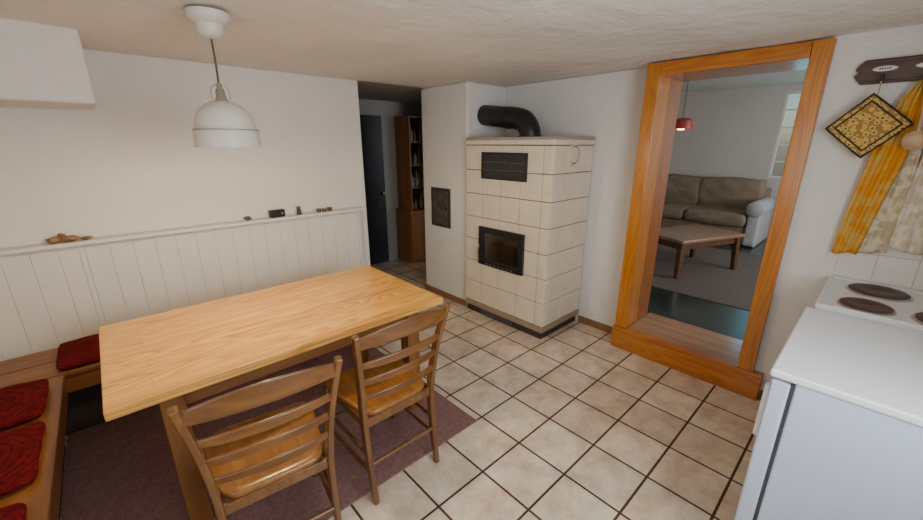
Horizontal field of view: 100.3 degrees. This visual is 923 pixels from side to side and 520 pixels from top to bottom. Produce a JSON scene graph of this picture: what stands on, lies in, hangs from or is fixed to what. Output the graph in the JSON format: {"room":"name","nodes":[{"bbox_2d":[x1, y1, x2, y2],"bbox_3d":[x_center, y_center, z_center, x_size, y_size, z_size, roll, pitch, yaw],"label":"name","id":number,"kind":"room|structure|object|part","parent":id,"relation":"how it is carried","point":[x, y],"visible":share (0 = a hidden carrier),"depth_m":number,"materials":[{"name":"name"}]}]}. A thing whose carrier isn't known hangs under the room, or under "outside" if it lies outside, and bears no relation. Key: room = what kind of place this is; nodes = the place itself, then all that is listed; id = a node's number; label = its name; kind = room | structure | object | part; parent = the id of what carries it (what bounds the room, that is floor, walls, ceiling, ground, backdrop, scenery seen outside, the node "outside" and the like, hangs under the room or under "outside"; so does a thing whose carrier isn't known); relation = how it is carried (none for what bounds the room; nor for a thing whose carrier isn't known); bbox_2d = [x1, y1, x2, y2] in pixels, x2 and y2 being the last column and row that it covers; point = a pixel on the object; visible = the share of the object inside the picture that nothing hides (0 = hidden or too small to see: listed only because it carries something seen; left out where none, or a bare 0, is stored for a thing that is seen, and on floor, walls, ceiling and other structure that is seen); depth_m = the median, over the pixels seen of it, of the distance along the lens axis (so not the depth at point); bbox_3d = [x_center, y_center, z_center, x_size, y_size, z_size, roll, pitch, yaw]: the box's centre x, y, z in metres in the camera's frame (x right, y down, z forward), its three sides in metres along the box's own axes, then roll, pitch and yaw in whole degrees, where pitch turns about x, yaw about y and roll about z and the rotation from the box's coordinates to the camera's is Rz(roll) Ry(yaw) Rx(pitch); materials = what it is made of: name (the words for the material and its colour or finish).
{"room":"traditional dwelling","nodes":[
{"label":"traditional dwelling","id":0,"kind":"room"},
{"bbox_2d":[0,18,95,109],"bbox_3d":[-2.413,-0.945,1.822,0.940,0.365,0.560,-15,22,-41],"label":"wall","id":1,"kind":"structure","parent":0,"point":[44,66],"depth_m":1.84,"materials":[{"name":"paint"}]},
{"bbox_2d":[0,49,421,265],"bbox_3d":[-1.794,-0.690,3.929,4.750,2.350,1.450,-15,22,-41],"label":"wall","id":2,"kind":"structure","parent":0,"point":[131,163],"depth_m":2.68,"materials":[{"name":"paint"}]},
{"bbox_2d":[0,206,363,361],"bbox_3d":[-1.929,0.266,2.972,2.650,1.072,0.114,-15,22,-41],"label":"panelling","id":3,"kind":"object","parent":2,"relation":"attached to","point":[52,295],"visible":0.56,"depth_m":2.69,"materials":[{"name":"white paint"}]},
{"bbox_2d":[46,233,92,243],"bbox_3d":[-2.410,-0.140,2.367,0.205,0.056,0.077,-11,20,-31],"label":"decorative piece","id":4,"kind":"object","parent":3,"relation":"on","point":[61,237],"visible":1,"depth_m":2.34,"materials":[{"name":"brown wood"}]},
{"bbox_2d":[268,209,284,217],"bbox_3d":[-1.516,-0.383,3.163,0.047,0.060,0.120,13,21,37],"label":"radio","id":5,"kind":"object","parent":3,"relation":"on","point":[276,213],"visible":1,"depth_m":3.14,"materials":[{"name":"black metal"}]},
{"bbox_2d":[296,206,301,214],"bbox_3d":[-1.385,-0.424,3.280,0.048,0.072,0.048,-15,22,-41],"label":"figurine","id":6,"kind":"object","parent":3,"relation":"on","point":[298,210],"visible":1,"depth_m":3.27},
{"bbox_2d":[360,115,388,264],"bbox_3d":[-1.388,-0.854,5.059,0.880,1.990,0.035,-15,22,-41],"label":"door","id":7,"kind":"structure","parent":2,"relation":"attached to","point":[369,121],"depth_m":5.23,"materials":[{"name":"wood"}]},
{"bbox_2d":[361,127,382,255],"bbox_3d":[-1.373,-0.844,5.045,0.680,1.700,0.008,-15,22,-41],"label":"panels","id":8,"kind":"object","parent":7,"relation":"attached to","point":[368,135],"visible":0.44,"depth_m":5.17,"materials":[{"name":"black wood"}]},
{"bbox_2d":[357,81,422,103],"bbox_3d":[-0.987,-1.926,4.337,2.550,0.100,1.450,-15,22,-41],"label":"ceiling","id":9,"kind":"structure","parent":0,"point":[366,90],"depth_m":4.24,"materials":[{"name":"white paint"}]},
{"bbox_2d":[60,258,760,519],"bbox_3d":[-0.597,0.980,2.637,4.170,0.100,5.600,-15,22,-41],"label":"floor","id":10,"kind":"structure","parent":0,"point":[571,424],"depth_m":2.25,"materials":[{"name":"tile"}]},
{"bbox_2d":[0,375,67,519],"bbox_3d":[-1.648,1.114,1.265,0.510,0.434,2.145,-15,22,-41],"label":"wooden bench","id":11,"kind":"object","parent":10,"relation":"on","point":[42,497],"visible":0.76,"depth_m":1.56,"materials":[{"name":"brown wood"}]},
{"bbox_2d":[0,503,26,519],"bbox_3d":[-1.529,0.925,1.050,0.456,0.047,0.453,-15,22,-41],"label":"seat cushion","id":12,"kind":"object","parent":11,"relation":"on","point":[17,511],"visible":1,"depth_m":1.28,"materials":[{"name":"red fabric"}]},
{"bbox_2d":[0,421,45,496],"bbox_3d":[-1.892,0.810,1.430,0.465,0.048,0.453,-15,22,-41],"label":"seat cushion","id":13,"kind":"object","parent":11,"relation":"on","point":[20,447],"visible":1,"depth_m":1.51,"materials":[{"name":"red fabric"}]},
{"bbox_2d":[0,379,48,429],"bbox_3d":[-2.222,0.708,1.765,0.455,0.051,0.413,-15,22,-41],"label":"seat cushion","id":14,"kind":"object","parent":11,"relation":"on","point":[22,402],"visible":1,"depth_m":1.82,"materials":[{"name":"red fabric"}]},
{"bbox_3d":[-1.479,0.939,1.380,0.025,0.104,2.110,-15,22,-41],"label":"rail","id":15,"kind":"part","parent":11,"relation":"part of","materials":[{"name":"brown wood"}]},
{"bbox_3d":[-1.538,1.096,1.385,0.015,0.399,2.090,-15,22,-41],"label":"toe panel","id":16,"kind":"part","parent":11,"relation":"part of","materials":[{"name":"brown wood"}]},
{"bbox_2d":[0,348,104,435],"bbox_3d":[-1.869,0.662,2.762,2.310,0.434,0.420,-15,22,-41],"label":"wooden bench","id":17,"kind":"object","parent":10,"relation":"on","point":[83,385],"visible":0.09,"depth_m":2.24,"materials":[{"name":"brown wood"}]},
{"bbox_2d":[56,334,99,370],"bbox_3d":[-2.198,0.520,2.393,0.449,0.048,0.399,-15,22,-41],"label":"seat cushion","id":18,"kind":"object","parent":17,"relation":"on","point":[84,350],"visible":0.45,"depth_m":2.26,"materials":[{"name":"red fabric"}]},
{"bbox_3d":[-1.579,0.528,2.743,1.815,0.104,0.025,-15,22,-41],"label":"rail","id":19,"kind":"part","parent":17,"relation":"part of","materials":[{"name":"brown wood"}]},
{"bbox_3d":[-1.697,0.673,2.786,1.970,0.399,0.015,-15,22,-41],"label":"toe panel","id":20,"kind":"part","parent":17,"relation":"part of","materials":[{"name":"black wood"}]},
{"bbox_2d":[167,355,342,519],"bbox_3d":[-0.764,0.768,1.540,0.504,0.942,0.546,-12,20,-34],"label":"dining chair","id":21,"kind":"object","parent":10,"relation":"on","point":[247,462],"visible":1,"depth_m":1.36,"materials":[{"name":"brown wood"}]},
{"bbox_3d":[-0.820,0.852,1.284,0.061,0.929,0.139,-3,17,-8],"label":"post","id":22,"kind":"part","parent":21,"relation":"part of","materials":[{"name":"brown wood"}]},
{"bbox_3d":[-0.798,0.763,1.587,0.425,0.026,0.410,-12,20,-34],"label":"seat","id":23,"kind":"part","parent":21,"relation":"part of","materials":[{"name":"brown wood"}]},
{"bbox_3d":[-0.685,0.843,1.447,0.360,0.045,0.018,-12,20,-34],"label":"rail","id":24,"kind":"part","parent":21,"relation":"part of","materials":[{"name":"brown wood"}]},
{"bbox_3d":[-0.640,0.769,1.692,0.018,0.045,0.360,-12,20,-34],"label":"rail","id":25,"kind":"part","parent":21,"relation":"part of","materials":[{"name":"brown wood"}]},
{"bbox_3d":[-0.491,0.783,1.511,0.139,0.929,0.061,8,19,26],"label":"post","id":26,"kind":"part","parent":21,"relation":"part of","materials":[{"name":"brown wood"}]},
{"bbox_2d":[62,344,476,519],"bbox_3d":[-1.113,1.016,2.330,1.860,0.008,1.555,-15,22,-41],"label":"area rug","id":27,"kind":"object","parent":10,"relation":"on","point":[121,468],"visible":0.53,"depth_m":2.08,"materials":[{"name":"purple carpet"}]},
{"bbox_2d":[99,265,442,519],"bbox_3d":[-0.989,0.641,2.273,1.555,0.742,0.905,-15,22,-41],"label":"dining table","id":28,"kind":"object","parent":27,"relation":"on","point":[180,357],"visible":0.87,"depth_m":1.90,"materials":[{"name":"brown wood"}]},
{"bbox_2d":[323,302,450,504],"bbox_3d":[-0.396,0.641,1.960,0.504,0.942,0.546,-15,22,-41],"label":"dining chair","id":29,"kind":"object","parent":10,"relation":"on","point":[378,388],"visible":0.94,"depth_m":1.82,"materials":[{"name":"brown wood"}]},
{"bbox_3d":[-0.708,0.859,2.073,0.041,0.441,0.055,-15,22,-41],"label":"leg","id":30,"kind":"part","parent":29,"relation":"part of","materials":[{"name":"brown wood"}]},
{"bbox_3d":[-0.564,0.711,1.883,0.018,0.045,0.360,-15,22,-41],"label":"rail","id":31,"kind":"part","parent":29,"relation":"part of","materials":[{"name":"brown wood"}]},
{"bbox_3d":[-0.419,0.727,1.698,0.061,0.929,0.139,-5,17,-15],"label":"post","id":32,"kind":"part","parent":29,"relation":"part of","materials":[{"name":"brown wood"}]},
{"bbox_3d":[-0.435,0.637,2.002,0.425,0.026,0.410,-15,22,-41],"label":"seat","id":33,"kind":"part","parent":29,"relation":"part of","materials":[{"name":"brown wood"}]},
{"bbox_3d":[-0.303,0.713,1.877,0.360,0.045,0.018,-15,22,-41],"label":"rail","id":34,"kind":"part","parent":29,"relation":"part of","materials":[{"name":"brown wood"}]},
{"bbox_3d":[-0.120,0.647,1.963,0.139,0.929,0.061,6,18,19],"label":"post","id":35,"kind":"part","parent":29,"relation":"part of","materials":[{"name":"brown wood"}]},
{"bbox_2d":[466,105,595,338],"bbox_3d":[0.549,-0.403,3.582,0.657,2.002,1.019,-15,22,-41],"label":"stove","id":36,"kind":"object","parent":10,"relation":"on","point":[527,198],"visible":1,"depth_m":3.33,"materials":[{"name":"tile"}]},
{"bbox_3d":[0.332,0.551,3.741,0.012,0.058,0.400,-15,22,-41],"label":"ash drawer","id":37,"kind":"part","parent":36,"relation":"part of","materials":[{"name":"metal"}]},
{"bbox_3d":[0.351,-0.092,3.479,0.006,0.255,0.420,-15,22,-41],"label":"fire door glass","id":38,"kind":"part","parent":36,"relation":"part of","materials":[{"name":"black glass"}]},
{"bbox_3d":[0.348,-0.091,3.477,0.030,0.365,0.530,-15,22,-41],"label":"fire door frame","id":39,"kind":"part","parent":36,"relation":"part of","materials":[{"name":"black metal"}]},
{"bbox_3d":[0.354,-0.794,3.270,0.014,0.230,0.510,-15,22,-41],"label":"grille frame","id":40,"kind":"part","parent":36,"relation":"part of","materials":[{"name":"black metal"}]},
{"bbox_2d":[610,324,763,400],"bbox_3d":[1.644,0.740,2.931,0.065,0.189,1.030,-15,22,-41],"label":"threshold riser","id":41,"kind":"object","parent":10,"relation":"on","point":[722,373],"visible":0.91,"depth_m":2.84,"materials":[{"name":"brown wood"}]},
{"bbox_2d":[734,307,922,519],"bbox_3d":[1.544,0.801,1.456,0.771,0.925,0.667,-15,22,-41],"label":"refrigerator","id":42,"kind":"object","parent":10,"relation":"on","point":[838,428],"visible":1,"depth_m":1.27,"materials":[{"name":"metal"}]},
{"bbox_3d":[1.113,0.552,1.425,0.030,0.220,0.018,-15,22,-41],"label":"handle","id":43,"kind":"part","parent":42,"relation":"part of","materials":[{"name":"white plastic"}]},
{"bbox_3d":[1.348,0.735,1.657,0.755,0.835,0.052,-15,22,-41],"label":"door","id":44,"kind":"part","parent":42,"relation":"part of","materials":[{"name":"metal"}]},
{"bbox_2d":[814,276,922,332],"bbox_3d":[2.106,0.649,1.952,0.585,0.929,0.654,-15,22,-41],"label":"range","id":45,"kind":"object","parent":10,"relation":"on","point":[888,305],"visible":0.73,"depth_m":1.85,"materials":[{"name":"white metal"}]},
{"bbox_2d":[0,0,922,88],"bbox_3d":[-0.108,-1.077,1.525,4.056,0.134,4.053,-15,22,-41],"label":"ceiling","id":46,"kind":"structure","parent":0,"point":[423,44],"depth_m":1.92,"materials":[{"name":"paint"}]},
{"bbox_2d":[183,6,261,146],"bbox_3d":[-1.078,-0.786,1.709,0.271,0.547,0.271,-15,22,-41],"label":"pendant lamp","id":47,"kind":"object","parent":46,"relation":"hanging from","point":[220,122],"visible":1,"depth_m":1.66,"materials":[{"name":"white ceramic"}]},
{"bbox_3d":[-1.078,-0.869,1.686,0.009,0.190,0.011,-6,18,-19],"label":"cord","id":48,"kind":"part","parent":47,"relation":"part of","materials":[{"name":"fabric"}]},
{"bbox_3d":[-1.078,-0.619,1.760,0.271,0.198,0.271,-15,22,-41],"label":"lamp shade","id":49,"kind":"part","parent":47,"relation":"part of","materials":[{"name":"white ceramic"}]},
{"bbox_2d":[421,82,506,304],"bbox_3d":[0.017,-0.686,4.194,0.550,2.190,0.700,-15,22,-41],"label":"chimney","id":50,"kind":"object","parent":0,"point":[449,112],"depth_m":3.89,"materials":[{"name":"paint"}]},
{"bbox_2d":[431,187,450,228],"bbox_3d":[-0.222,-0.553,4.063,0.021,0.410,0.305,-15,22,-41],"label":"hatch","id":51,"kind":"object","parent":50,"relation":"attached to","point":[440,197],"visible":1,"depth_m":4.06,"materials":[{"name":"metal"}]},
{"bbox_3d":[-0.217,-0.554,4.068,0.007,0.348,0.243,-15,22,-41],"label":"door","id":52,"kind":"part","parent":51,"relation":"part of","materials":[{"name":"grey metal"}]},
{"bbox_2d":[425,284,465,305],"bbox_3d":[-0.192,0.386,4.319,0.014,0.065,0.695,-15,22,-41],"label":"baseboard","id":53,"kind":"structure","parent":50,"relation":"attached to","point":[456,299],"depth_m":4.29,"materials":[{"name":"wood"}]},
{"bbox_2d":[640,237,766,339],"bbox_3d":[3.308,0.048,5.065,4.575,0.100,5.800,-15,22,-41],"label":"floor","id":54,"kind":"structure","parent":0,"point":[723,319],"depth_m":3.52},
{"bbox_2d":[651,244,762,310],"bbox_3d":[2.993,0.091,4.738,2.280,0.006,2.150,-15,22,-41],"label":"living room rug","id":55,"kind":"object","parent":54,"relation":"on","point":[708,275],"visible":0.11,"depth_m":4.41,"materials":[{"name":"grey carpet"}]},
{"bbox_2d":[658,224,745,278],"bbox_3d":[2.757,-0.129,4.692,1.000,0.442,0.640,-6,18,-20],"label":"coffee table","id":56,"kind":"object","parent":55,"relation":"on","point":[682,238],"visible":0.79,"depth_m":4.47,"materials":[{"name":"brown wood"}]},
{"bbox_3d":[2.435,0.006,4.309,0.079,0.404,0.079,-6,18,-20],"label":"leg","id":57,"kind":"part","parent":56,"relation":"part of","materials":[{"name":"brown wood"}]},
{"bbox_3d":[3.079,-0.228,5.086,0.079,0.404,0.079,-6,18,-20],"label":"leg","id":58,"kind":"part","parent":56,"relation":"part of","materials":[{"name":"brown wood"}]},
{"bbox_3d":[3.267,-0.085,4.612,0.079,0.404,0.079,-6,18,-20],"label":"leg","id":59,"kind":"part","parent":56,"relation":"part of","materials":[{"name":"brown wood"}]},
{"bbox_2d":[660,174,775,247],"bbox_3d":[3.869,-0.912,6.422,0.936,0.957,2.060,-15,22,-41],"label":"sofa","id":60,"kind":"object","parent":54,"relation":"on","point":[736,204],"visible":0.65,"depth_m":6.04,"materials":[{"name":"brown fabric"}]},
{"bbox_2d":[662,201,695,218],"bbox_3d":[3.516,-0.888,6.677,0.734,0.231,0.866,-15,22,-41],"label":"seat cushion","id":61,"kind":"object","parent":60,"relation":"on","point":[671,209],"depth_m":6.32,"materials":[{"name":"brown fabric"}]},
{"bbox_2d":[664,174,702,205],"bbox_3d":[3.783,-1.252,6.819,0.364,0.548,0.933,-15,22,-41],"label":"cushion","id":62,"kind":"object","parent":60,"relation":"on","point":[684,189],"depth_m":6.57,"materials":[{"name":"brown fabric"}]},
{"bbox_2d":[683,205,747,226],"bbox_3d":[4.077,-0.713,6.094,0.742,0.222,0.868,-15,22,-41],"label":"seat cushion","id":63,"kind":"object","parent":60,"relation":"on","point":[707,215],"depth_m":5.92,"materials":[{"name":"brown fabric"}]},
{"bbox_2d":[697,177,766,208],"bbox_3d":[4.345,-1.070,6.239,0.361,0.549,0.943,-15,22,-41],"label":"cushion","id":64,"kind":"object","parent":60,"relation":"on","point":[728,192],"depth_m":6.10,"materials":[{"name":"brown fabric"}]},
{"bbox_3d":[4.499,-0.529,5.842,0.881,0.558,0.172,-15,22,-41],"label":"arm","id":65,"kind":"part","parent":60,"relation":"part of"},
{"bbox_3d":[4.152,-1.057,6.651,0.173,0.549,1.861,-15,22,-41],"label":"backrest","id":66,"kind":"part","parent":60,"relation":"part of","materials":[{"name":"brown fabric"}]},
{"bbox_2d":[505,24,922,396],"bbox_3d":[1.419,-0.525,3.122,0.350,2.700,4.180,-15,22,-41],"label":"wall","id":67,"kind":"structure","parent":0,"point":[607,107],"depth_m":2.53,"materials":[{"name":"paint"}]},
{"bbox_2d":[578,315,762,398],"bbox_3d":[1.699,0.773,3.037,0.057,0.065,1.837,-12,21,-35],"label":"baseboard","id":68,"kind":"structure","parent":67,"relation":"attached to","point":[581,319],"depth_m":3.58,"materials":[{"name":"wood"}]},
{"bbox_2d":[629,313,742,363],"bbox_3d":[1.810,0.663,3.094,0.419,0.141,0.774,-15,22,-41],"label":"sill","id":69,"kind":"structure","parent":67,"relation":"attached to","point":[725,347],"depth_m":3.04,"materials":[{"name":"brown wood"}]},
{"bbox_2d":[615,37,836,371],"bbox_3d":[1.770,-0.346,2.754,0.425,1.990,0.960,-15,22,-41],"label":"door frame","id":70,"kind":"structure","parent":67,"relation":"attached to","point":[822,52],"depth_m":2.55,"materials":[{"name":"brown wood"}]},
{"bbox_2d":[833,248,922,291],"bbox_3d":[2.393,-0.051,1.888,0.008,0.747,0.747,-15,22,-41],"label":"backsplash","id":71,"kind":"structure","parent":67,"relation":"attached to","point":[888,270],"depth_m":2.06,"materials":[{"name":"white tile"}]},
{"bbox_2d":[833,252,922,290],"bbox_3d":[2.393,0.019,1.911,0.009,0.600,0.744,-15,22,-41],"label":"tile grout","id":72,"kind":"structure","parent":67,"relation":"attached to","point":[858,252],"depth_m":2.05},
{"bbox_2d":[854,54,922,84],"bbox_3d":[2.231,-0.894,1.760,0.084,0.115,0.621,-15,22,-41],"label":"coat hook rack","id":73,"kind":"object","parent":67,"relation":"attached to","point":[905,68],"visible":1,"depth_m":1.90,"materials":[{"name":"brown wood"}]},
{"bbox_2d":[825,81,913,157],"bbox_3d":[2.059,-0.712,1.944,0.034,0.386,0.316,-14,22,-39],"label":"pot holder","id":74,"kind":"object","parent":73,"relation":"hanging from","point":[871,123],"visible":1,"depth_m":1.94,"materials":[{"name":"fabric"}]},
{"bbox_2d":[831,80,922,254],"bbox_3d":[2.137,-0.442,1.983,0.027,0.877,0.172,-15,22,-41],"label":"dish towel","id":75,"kind":"object","parent":73,"relation":"hanging from","point":[884,163],"visible":0.92,"depth_m":1.99,"materials":[{"name":"yellow fabric"}]},
{"bbox_2d":[858,118,922,252],"bbox_3d":[2.198,-0.439,1.951,0.019,0.848,0.142,-14,22,-39],"label":"dish towel","id":76,"kind":"object","parent":73,"relation":"hanging from","point":[877,239],"visible":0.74,"depth_m":1.98,"materials":[{"name":"beige fabric"}]},
{"bbox_2d":[887,155,922,254],"bbox_3d":[2.281,-0.421,1.842,0.023,0.818,0.166,-15,22,-41],"label":"dish towel","id":77,"kind":"object","parent":73,"relation":"hanging from","point":[907,235],"visible":1,"depth_m":1.93,"materials":[{"name":"beige fabric"}]},
{"bbox_2d":[901,100,922,149],"bbox_3d":[2.167,-0.691,1.802,0.055,0.340,0.090,-15,22,-41],"label":"wooden spoon","id":78,"kind":"object","parent":73,"relation":"hanging from","point":[913,140],"visible":1,"depth_m":1.84,"materials":[{"name":"brown wood"}]},
{"bbox_3d":[2.165,-0.732,1.804,0.019,0.262,0.056,2,17,6],"label":"handle","id":79,"kind":"part","parent":78,"relation":"part of","materials":[{"name":"brown wood"}]},
{"bbox_2d":[668,83,803,236],"bbox_3d":[4.913,-1.535,6.140,0.200,2.310,5.800,-15,22,-41],"label":"wall","id":80,"kind":"structure","parent":0,"point":[734,133],"depth_m":6.34,"materials":[{"name":"paint"}]},
{"bbox_2d":[768,91,801,178],"bbox_3d":[5.255,-1.792,5.553,0.030,1.260,1.120,-15,22,-41],"label":"frame","id":81,"kind":"object","parent":80,"relation":"attached to","point":[795,92],"visible":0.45,"depth_m":5.91,"materials":[{"name":"white paint"}]},
{"bbox_2d":[681,69,806,92],"bbox_3d":[3.281,-2.252,4.344,4.650,0.100,5.800,-15,22,-41],"label":"ceiling","id":82,"kind":"structure","parent":0,"point":[795,76],"depth_m":5.49,"materials":[{"name":"paint"}]},
{"bbox_2d":[675,81,693,129],"bbox_3d":[2.796,-1.982,4.811,0.284,0.684,0.284,-15,22,-41],"label":"hanging lamp","id":83,"kind":"object","parent":82,"relation":"hanging from","point":[682,123],"visible":0.8,"depth_m":4.78,"materials":[{"name":"red metal"}]},
{"bbox_3d":[2.796,-1.732,4.886,0.284,0.132,0.284,-15,22,-41],"label":"lamp shade","id":84,"kind":"part","parent":83,"relation":"part of","materials":[{"name":"red metal"}]},
{"bbox_3d":[-0.274,0.070,5.650,0.580,0.100,1.420,-15,22,-41],"label":"floor","id":85,"kind":"structure","parent":0,"visible":0},
{"bbox_2d":[394,116,425,262],"bbox_3d":[-0.625,-0.993,5.502,0.550,1.980,0.380,-15,22,-41],"label":"tall cabinet","id":86,"kind":"object","parent":85,"relation":"on","point":[410,223],"visible":0.47,"depth_m":5.41,"materials":[{"name":"brown wood"}]},
{"bbox_2d":[410,126,423,209],"bbox_3d":[-0.574,-1.287,5.391,0.399,1.127,0.128,-15,22,-41],"label":"bottles","id":87,"kind":"object","parent":86,"relation":"in","point":[416,181],"visible":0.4,"depth_m":5.34},
{"bbox_2d":[410,126,412,140],"bbox_3d":[-0.681,-1.682,5.134,0.061,0.190,0.061,-15,22,-41],"label":"bottle","id":88,"kind":"object","parent":87,"relation":"on","point":[411,133],"depth_m":5.12,"materials":[{"name":"glass"}]},
{"bbox_2d":[413,129,415,140],"bbox_3d":[-0.641,-1.691,5.214,0.057,0.161,0.057,-15,22,-41],"label":"bottle","id":89,"kind":"object","parent":87,"relation":"on","point":[414,134],"depth_m":5.19,"materials":[{"name":"glass"}]},
{"bbox_2d":[413,153,416,163],"bbox_3d":[-0.637,-1.395,5.299,0.057,0.144,0.057,-15,22,-41],"label":"bottle","id":90,"kind":"object","parent":87,"relation":"on","point":[415,155],"depth_m":5.28,"materials":[{"name":"glass"}]},
{"bbox_2d":[414,199,417,208],"bbox_3d":[-0.654,-0.804,5.496,0.057,0.142,0.057,-15,22,-41],"label":"bottle","id":91,"kind":"object","parent":87,"relation":"on","point":[415,202],"depth_m":5.48,"materials":[{"name":"brown glass"}]},
{"bbox_2d":[414,171,418,185],"bbox_3d":[-0.626,-1.131,5.366,0.066,0.200,0.066,-15,22,-41],"label":"bottle","id":92,"kind":"object","parent":87,"relation":"on","point":[416,179],"depth_m":5.35,"materials":[{"name":"glass"}]},
{"bbox_2d":[416,149,420,163],"bbox_3d":[-0.596,-1.445,5.365,0.066,0.203,0.066,-15,22,-41],"label":"bottle","id":93,"kind":"object","parent":87,"relation":"on","point":[418,155],"depth_m":5.35,"materials":[{"name":"glass"}]},
{"bbox_2d":[418,128,421,140],"bbox_3d":[-0.567,-1.708,5.253,0.060,0.170,0.060,-15,22,-41],"label":"bottle","id":94,"kind":"object","parent":87,"relation":"on","point":[419,133],"depth_m":5.23,"materials":[{"name":"glass"}]},
{"bbox_2d":[419,174,421,185],"bbox_3d":[-0.590,-1.138,5.450,0.060,0.165,0.060,-15,22,-41],"label":"bottle","id":95,"kind":"object","parent":87,"relation":"on","point":[420,179],"depth_m":5.43,"materials":[{"name":"glass"}]},
{"bbox_2d":[419,193,423,208],"bbox_3d":[-0.577,-0.848,5.523,0.069,0.209,0.069,-15,22,-41],"label":"bottle","id":96,"kind":"object","parent":87,"relation":"on","point":[421,201],"depth_m":5.50,"materials":[{"name":"brown glass"}]}
]}

